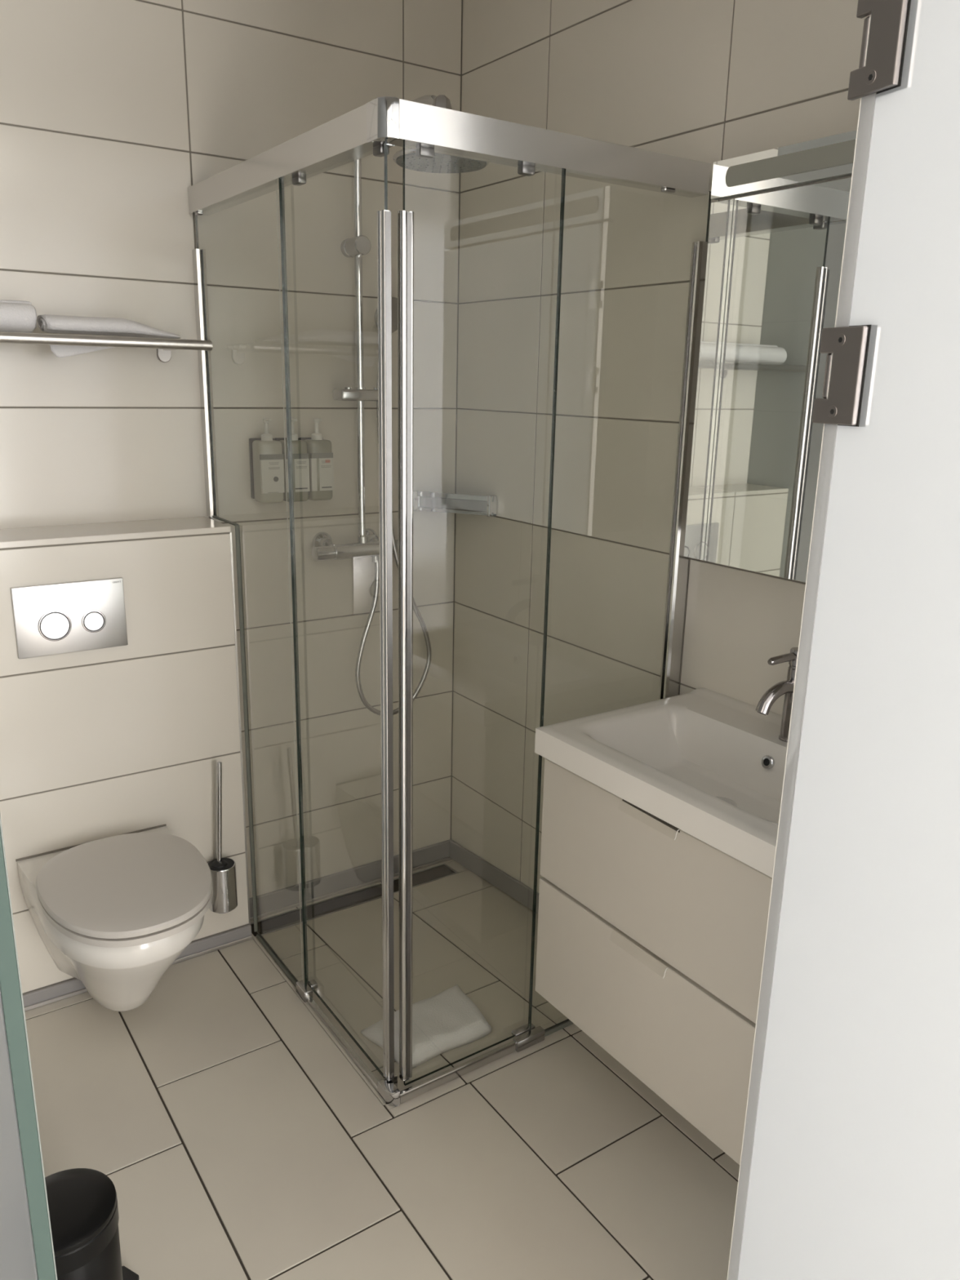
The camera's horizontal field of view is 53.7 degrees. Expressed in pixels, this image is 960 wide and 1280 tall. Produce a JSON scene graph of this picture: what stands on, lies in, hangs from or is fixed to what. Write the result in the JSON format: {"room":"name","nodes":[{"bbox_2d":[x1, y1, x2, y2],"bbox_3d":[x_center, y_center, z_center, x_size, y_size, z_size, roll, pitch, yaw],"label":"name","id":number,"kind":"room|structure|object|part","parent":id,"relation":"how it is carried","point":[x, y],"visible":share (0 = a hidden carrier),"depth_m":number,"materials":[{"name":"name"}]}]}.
{"room":"bathroom","nodes":[
{"label":"bathroom","id":0,"kind":"room"},
{"bbox_2d":[0,813,57,1279],"bbox_3d":[-0.245,0.027,0.546,3.320,2.720,0.120,-9,18,-33],"label":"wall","id":1,"kind":"structure","parent":0,"point":[26,1242],"depth_m":0.59,"materials":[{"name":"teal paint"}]},
{"bbox_3d":[-0.705,0.245,0.282,1.014,2.420,0.010,-9,18,-33],"label":"panel","id":2,"kind":"part","parent":1,"relation":"part of","materials":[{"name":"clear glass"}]},
{"bbox_2d":[727,0,959,1279],"bbox_3d":[0.452,0.221,0.666,0.022,2.288,0.711,-5,17,-23],"label":"door","id":3,"kind":"structure","parent":1,"relation":"in","point":[850,1164],"depth_m":0.85,"materials":[{"name":"paint"}]},
{"bbox_2d":[868,74,872,80],"bbox_3d":[0.324,-0.467,0.787,0.001,0.004,0.005,-5,17,-23],"label":"socket","id":4,"kind":"object","parent":3,"relation":"attached to","point":[870,77],"depth_m":0.79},
{"bbox_2d":[0,516,250,994],"bbox_3d":[-1.067,0.363,2.389,0.898,1.270,0.201,-9,18,-33],"label":"wall","id":5,"kind":"structure","parent":0,"point":[102,743],"depth_m":2.34,"materials":[{"name":"brown tile"}]},
{"bbox_2d":[10,577,128,658],"bbox_3d":[-0.954,-0.052,2.216,0.243,0.166,0.012,-9,18,-33],"label":"flush plate","id":6,"kind":"object","parent":5,"relation":"attached to","point":[52,619],"visible":1,"depth_m":2.21,"materials":[{"name":"silver metal"}]},
{"bbox_2d":[15,823,213,1011],"bbox_3d":[-0.819,0.707,2.207,0.365,0.380,0.526,-9,18,-33],"label":"toilet","id":7,"kind":"object","parent":5,"relation":"attached to","point":[113,913],"visible":1,"depth_m":2.08,"materials":[{"name":"white ceramic"}]},
{"bbox_3d":[-0.793,0.540,2.135,0.358,0.019,0.459,-9,18,-33],"label":"lid","id":8,"kind":"part","parent":7,"relation":"part of","materials":[{"name":"grey plastic"}]},
{"bbox_3d":[-0.793,0.562,2.140,0.357,0.014,0.456,-9,18,-33],"label":"seat","id":9,"kind":"part","parent":7,"relation":"part of","materials":[{"name":"grey plastic"}]},
{"bbox_2d":[22,924,253,1011],"bbox_3d":[-1.017,0.884,2.439,0.897,0.040,0.017,-9,18,-33],"label":"baseboard","id":10,"kind":"structure","parent":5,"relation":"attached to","point":[55,993],"depth_m":2.57,"materials":[{"name":"grey tile"}]},
{"bbox_2d":[207,761,237,913],"bbox_3d":[-0.694,0.517,2.514,0.076,0.418,0.093,-9,18,-33],"label":"toilet brush","id":11,"kind":"object","parent":5,"relation":"attached to","point":[224,899],"visible":0.93,"depth_m":2.51,"materials":[{"name":"silver metal"}]},
{"bbox_3d":[-0.694,0.595,2.526,0.044,0.012,0.044,-9,18,-33],"label":"brush lid","id":12,"kind":"part","parent":11,"relation":"part of","materials":[{"name":"black rubber"}]},
{"bbox_3d":[-0.685,0.457,2.493,0.027,0.290,0.012,-9,18,-33],"label":"brush handle","id":13,"kind":"part","parent":11,"relation":"part of","materials":[{"name":"silver metal"}]},
{"bbox_2d":[208,857,234,871],"bbox_3d":[-0.692,0.656,2.545,0.069,0.122,0.069,-9,18,-33],"label":"cup","id":14,"kind":"object","parent":11,"relation":"on","point":[224,864],"depth_m":2.52,"materials":[{"name":"black rubber"}]},
{"bbox_3d":[-0.641,0.266,2.539,0.005,1.115,0.004,-9,18,-33],"label":"corner trim","id":15,"kind":"part","parent":5,"relation":"part of","materials":[{"name":"silver metal"}]},
{"bbox_2d":[0,0,462,897],"bbox_3d":[-0.810,-0.465,2.535,1.900,2.840,0.120,-9,18,-33],"label":"wall","id":16,"kind":"structure","parent":0,"point":[110,110],"depth_m":2.48,"materials":[{"name":"brown tile"}]},
{"bbox_2d":[0,331,213,362],"bbox_3d":[-1.045,-0.649,2.091,0.852,0.050,0.236,-9,18,-33],"label":"towel shelf","id":17,"kind":"object","parent":16,"relation":"attached to","point":[163,346],"visible":1,"depth_m":2.10,"materials":[{"name":"silver metal"}]},
{"bbox_2d":[0,299,36,333],"bbox_3d":[-1.179,-0.684,1.975,0.462,0.069,0.078,-9,18,-33],"label":"towel","id":18,"kind":"object","parent":17,"relation":"on","point":[15,316],"visible":0.99,"depth_m":2.06,"materials":[{"name":"white fabric"}]},
{"bbox_3d":[-0.985,-0.638,2.002,0.852,0.023,0.023,-9,18,-33],"label":"rail","id":19,"kind":"part","parent":17,"relation":"part of","materials":[{"name":"silver metal"}]},
{"bbox_2d":[36,314,180,357],"bbox_3d":[-0.851,-0.696,2.190,0.301,0.092,0.101,-9,18,-33],"label":"towel","id":20,"kind":"object","parent":17,"relation":"on","point":[48,323],"visible":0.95,"depth_m":2.13,"materials":[{"name":"white fabric"}]},
{"bbox_2d":[248,417,284,503],"bbox_3d":[-0.577,-0.486,2.568,0.069,0.223,0.079,-9,18,-33],"label":"soap dispenser","id":21,"kind":"object","parent":16,"relation":"attached to","point":[266,455],"visible":1,"depth_m":2.55,"materials":[{"name":"beige plastic"}]},
{"bbox_2d":[252,440,284,503],"bbox_3d":[-0.574,-0.457,2.572,0.068,0.165,0.064,-9,18,-33],"label":"bottle","id":22,"kind":"object","parent":21,"relation":"on","point":[268,457],"depth_m":2.55,"materials":[{"name":"beige plastic"}]},
{"bbox_2d":[267,462,279,493],"bbox_3d":[-0.554,-0.436,2.550,0.036,0.081,0.001,-9,18,-33],"label":"print","id":23,"kind":"object","parent":21,"relation":"attached to","point":[273,468],"depth_m":2.55,"materials":[{"name":"grey paper"}]},
{"bbox_2d":[274,417,310,502],"bbox_3d":[-0.517,-0.495,2.609,0.069,0.223,0.079,-9,18,-33],"label":"soap dispenser","id":24,"kind":"object","parent":16,"relation":"attached to","point":[300,460],"visible":0.58,"depth_m":2.59,"materials":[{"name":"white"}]},
{"bbox_2d":[279,440,308,502],"bbox_3d":[-0.514,-0.466,2.612,0.068,0.165,0.064,-9,18,-33],"label":"bottle","id":25,"kind":"object","parent":24,"relation":"on","point":[300,451],"depth_m":2.59,"materials":[{"name":"white plastic"}]},
{"bbox_2d":[296,461,306,468],"bbox_3d":[-0.487,-0.477,2.586,0.032,0.018,0.001,-9,18,-33],"label":"print","id":26,"kind":"object","parent":24,"relation":"attached to","point":[300,464],"depth_m":2.59,"materials":[{"name":"grey paper"}]},
{"bbox_2d":[298,417,333,500],"bbox_3d":[-0.456,-0.505,2.649,0.069,0.223,0.079,-9,18,-33],"label":"soap dispenser","id":27,"kind":"object","parent":16,"relation":"attached to","point":[319,449],"visible":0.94,"depth_m":2.62,"materials":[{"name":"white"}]},
{"bbox_2d":[303,439,332,500],"bbox_3d":[-0.454,-0.476,2.652,0.068,0.165,0.064,-9,18,-33],"label":"bottle","id":28,"kind":"object","parent":27,"relation":"on","point":[319,451],"depth_m":2.62,"materials":[{"name":"white plastic"}]},
{"bbox_2d":[249,840,451,920],"bbox_3d":[-0.425,0.779,3.081,0.794,0.070,0.016,-9,18,-33],"label":"baseboard","id":29,"kind":"structure","parent":16,"relation":"attached to","point":[286,898],"depth_m":3.06,"materials":[{"name":"grey tile"}]},
{"bbox_2d":[311,94,488,715],"bbox_3d":[-0.184,-0.510,2.526,0.365,1.636,0.578,-9,18,-33],"label":"shower column","id":30,"kind":"structure","parent":16,"relation":"attached to","point":[367,545],"depth_m":2.64,"materials":[{"name":"silver metal"}]},
{"bbox_2d":[24,858,739,1279],"bbox_3d":[-0.271,1.128,2.060,1.750,0.200,1.970,-9,18,-33],"label":"floor","id":31,"kind":"structure","parent":0,"point":[236,1137],"depth_m":2.01,"materials":[{"name":"brown tile"}]},
{"bbox_2d":[44,1168,138,1279],"bbox_3d":[-0.650,1.018,1.539,0.192,0.269,0.162,-9,18,-33],"label":"pedal bin","id":32,"kind":"object","parent":31,"relation":"on","point":[82,1202],"visible":0.67,"depth_m":1.49,"materials":[{"name":"black plastic"}]},
{"bbox_3d":[-0.660,0.899,1.497,0.162,0.017,0.162,-9,18,-33],"label":"lid","id":33,"kind":"part","parent":32,"relation":"part of","materials":[{"name":"black plastic"}]},
{"bbox_2d":[249,863,457,937],"bbox_3d":[-0.400,0.839,3.033,0.730,0.037,0.088,-9,18,-33],"label":"shower drain","id":34,"kind":"object","parent":31,"relation":"in","point":[446,865],"visible":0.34,"depth_m":3.02,"materials":[{"name":"silver"}]},
{"bbox_2d":[360,984,491,1068],"bbox_3d":[-0.123,0.944,2.347,0.302,0.050,0.219,-9,18,-33],"label":"bath mat","id":35,"kind":"object","parent":31,"relation":"on","point":[449,1020],"visible":0.75,"depth_m":2.31,"materials":[{"name":"white fabric"}]},
{"bbox_2d":[187,96,711,1108],"bbox_3d":[-0.129,-0.097,2.416,0.801,1.981,1.003,-9,18,-33],"label":"shower enclosure","id":36,"kind":"object","parent":31,"relation":"on","point":[382,123],"visible":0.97,"depth_m":1.91,"materials":[{"name":"silver metal"}]},
{"bbox_3d":[-0.576,-0.080,2.393,0.006,1.919,0.526,-9,18,-33],"label":"fixed pane","id":37,"kind":"part","parent":36,"relation":"part of","materials":[{"name":"clear glass"}]},
{"bbox_3d":[-0.435,-0.980,1.982,0.048,0.059,0.943,-9,18,-33],"label":"rail","id":38,"kind":"part","parent":36,"relation":"part of","materials":[{"name":"silver metal"}]},
{"bbox_3d":[-0.304,0.018,2.038,0.006,1.911,0.441,-9,18,-33],"label":"sliding door","id":39,"kind":"part","parent":36,"relation":"part of","materials":[{"name":"clear glass"}]},
{"bbox_3d":[-0.335,0.957,2.276,0.014,0.012,0.427,-9,18,-33],"label":"sill","id":40,"kind":"part","parent":36,"relation":"part of","materials":[{"name":"silver metal"}]},
{"bbox_3d":[-0.028,0.982,2.182,0.367,0.026,0.012,-9,18,-33],"label":"sill","id":41,"kind":"part","parent":36,"relation":"part of","materials":[{"name":"silver metal"}]},
{"bbox_3d":[-0.005,0.047,1.956,0.347,1.911,0.006,-9,18,-33],"label":"sliding door","id":42,"kind":"part","parent":36,"relation":"part of","materials":[{"name":"clear glass"}]},
{"bbox_3d":[0.159,-0.915,1.788,0.742,0.059,0.048,-9,18,-33],"label":"rail","id":43,"kind":"part","parent":36,"relation":"part of","materials":[{"name":"silver metal"}]},
{"bbox_3d":[0.303,0.006,2.144,0.395,1.919,0.006,-9,18,-33],"label":"fixed pane","id":44,"kind":"part","parent":36,"relation":"part of","materials":[{"name":"clear glass"}]},
{"bbox_2d":[450,0,870,893],"bbox_3d":[0.538,-0.343,2.194,0.120,2.840,2.002,-9,18,-33],"label":"wall","id":45,"kind":"structure","parent":0,"point":[711,82],"depth_m":2.39,"materials":[{"name":"brown tile"}]},
{"bbox_2d":[413,490,497,516],"bbox_3d":[-0.081,-0.411,2.849,0.164,0.062,0.229,-9,18,-33],"label":"basket","id":46,"kind":"object","parent":45,"relation":"attached to","point":[475,504],"visible":0.94,"depth_m":2.84,"materials":[{"name":"silver metal"}]},
{"bbox_3d":[-0.201,-0.425,2.891,0.016,0.058,0.020,-9,18,-33],"label":"plate","id":47,"kind":"part","parent":46,"relation":"part of","materials":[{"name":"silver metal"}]},
{"bbox_3d":[-0.084,-0.409,2.853,0.237,0.032,0.003,7,16,22],"label":"plate","id":48,"kind":"part","parent":46,"relation":"part of","materials":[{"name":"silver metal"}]},
{"bbox_3d":[0.035,-0.396,2.804,0.028,0.062,0.014,-9,18,-33],"label":"plate","id":49,"kind":"part","parent":46,"relation":"part of","materials":[{"name":"silver metal"}]},
{"bbox_2d":[448,839,538,914],"bbox_3d":[0.168,0.801,2.907,0.011,0.134,0.972,-9,18,-33],"label":"baseboard","id":50,"kind":"structure","parent":45,"relation":"attached to","point":[519,891],"depth_m":3.07,"materials":[{"name":"grey tile"}]},
{"bbox_2d":[535,758,772,1164],"bbox_3d":[0.487,0.552,1.933,0.483,0.560,0.602,-9,18,-33],"label":"vanity unit","id":51,"kind":"object","parent":45,"relation":"attached to","point":[651,935],"visible":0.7,"depth_m":1.77,"materials":[{"name":"white laminate"}]},
{"bbox_3d":[0.303,0.717,1.850,0.018,0.279,0.602,-9,18,-33],"label":"drawer","id":52,"kind":"part","parent":51,"relation":"part of","materials":[{"name":"white laminate"}]},
{"bbox_3d":[0.308,0.444,1.776,0.018,0.270,0.602,-9,18,-33],"label":"drawer","id":53,"kind":"part","parent":51,"relation":"part of","materials":[{"name":"white laminate"}]},
{"bbox_2d":[534,687,787,877],"bbox_3d":[0.492,0.266,1.855,0.486,0.111,0.630,-9,18,-33],"label":"basin","id":54,"kind":"object","parent":51,"relation":"in","point":[703,762],"visible":0.69,"depth_m":1.92,"materials":[{"name":"white ceramic"}]},
{"bbox_2d":[755,647,798,742],"bbox_3d":[0.591,0.115,1.870,0.126,0.189,0.041,-9,18,-33],"label":"tap","id":55,"kind":"object","parent":54,"relation":"on","point":[772,694],"visible":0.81,"depth_m":1.86,"materials":[{"name":"silver metal"}]},
{"bbox_3d":[0.581,0.113,1.861,0.100,0.060,0.025,-9,18,-33],"label":"spout","id":56,"kind":"part","parent":55,"relation":"part of","materials":[{"name":"silver metal"}]},
{"bbox_3d":[0.593,0.036,1.848,0.087,0.017,0.017,-9,18,-33],"label":"lever","id":57,"kind":"part","parent":55,"relation":"part of","materials":[{"name":"silver metal"}]},
{"bbox_2d":[684,129,857,582],"bbox_3d":[0.679,-0.479,1.687,0.166,0.754,0.632,-9,18,-33],"label":"mirror","id":58,"kind":"object","parent":45,"relation":"attached to","point":[778,222],"visible":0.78,"depth_m":1.76,"materials":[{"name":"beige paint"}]},
{"bbox_3d":[0.457,-0.500,1.884,0.016,0.683,0.055,-9,18,-33],"label":"mirror door","id":59,"kind":"part","parent":58,"relation":"part of","materials":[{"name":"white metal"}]},
{"bbox_3d":[0.626,-0.802,1.556,0.016,0.064,0.632,-9,18,-33],"label":"lamp panel","id":60,"kind":"part","parent":58,"relation":"part of","materials":[{"name":"white mirror"}]},
{"bbox_2d":[725,139,855,186],"bbox_3d":[0.621,-0.801,1.552,0.005,0.035,0.566,-9,18,-33],"label":"diffuser","id":61,"kind":"object","parent":58,"relation":"attached to","point":[814,159],"depth_m":1.66,"materials":[{"name":"grey"}]}
]}

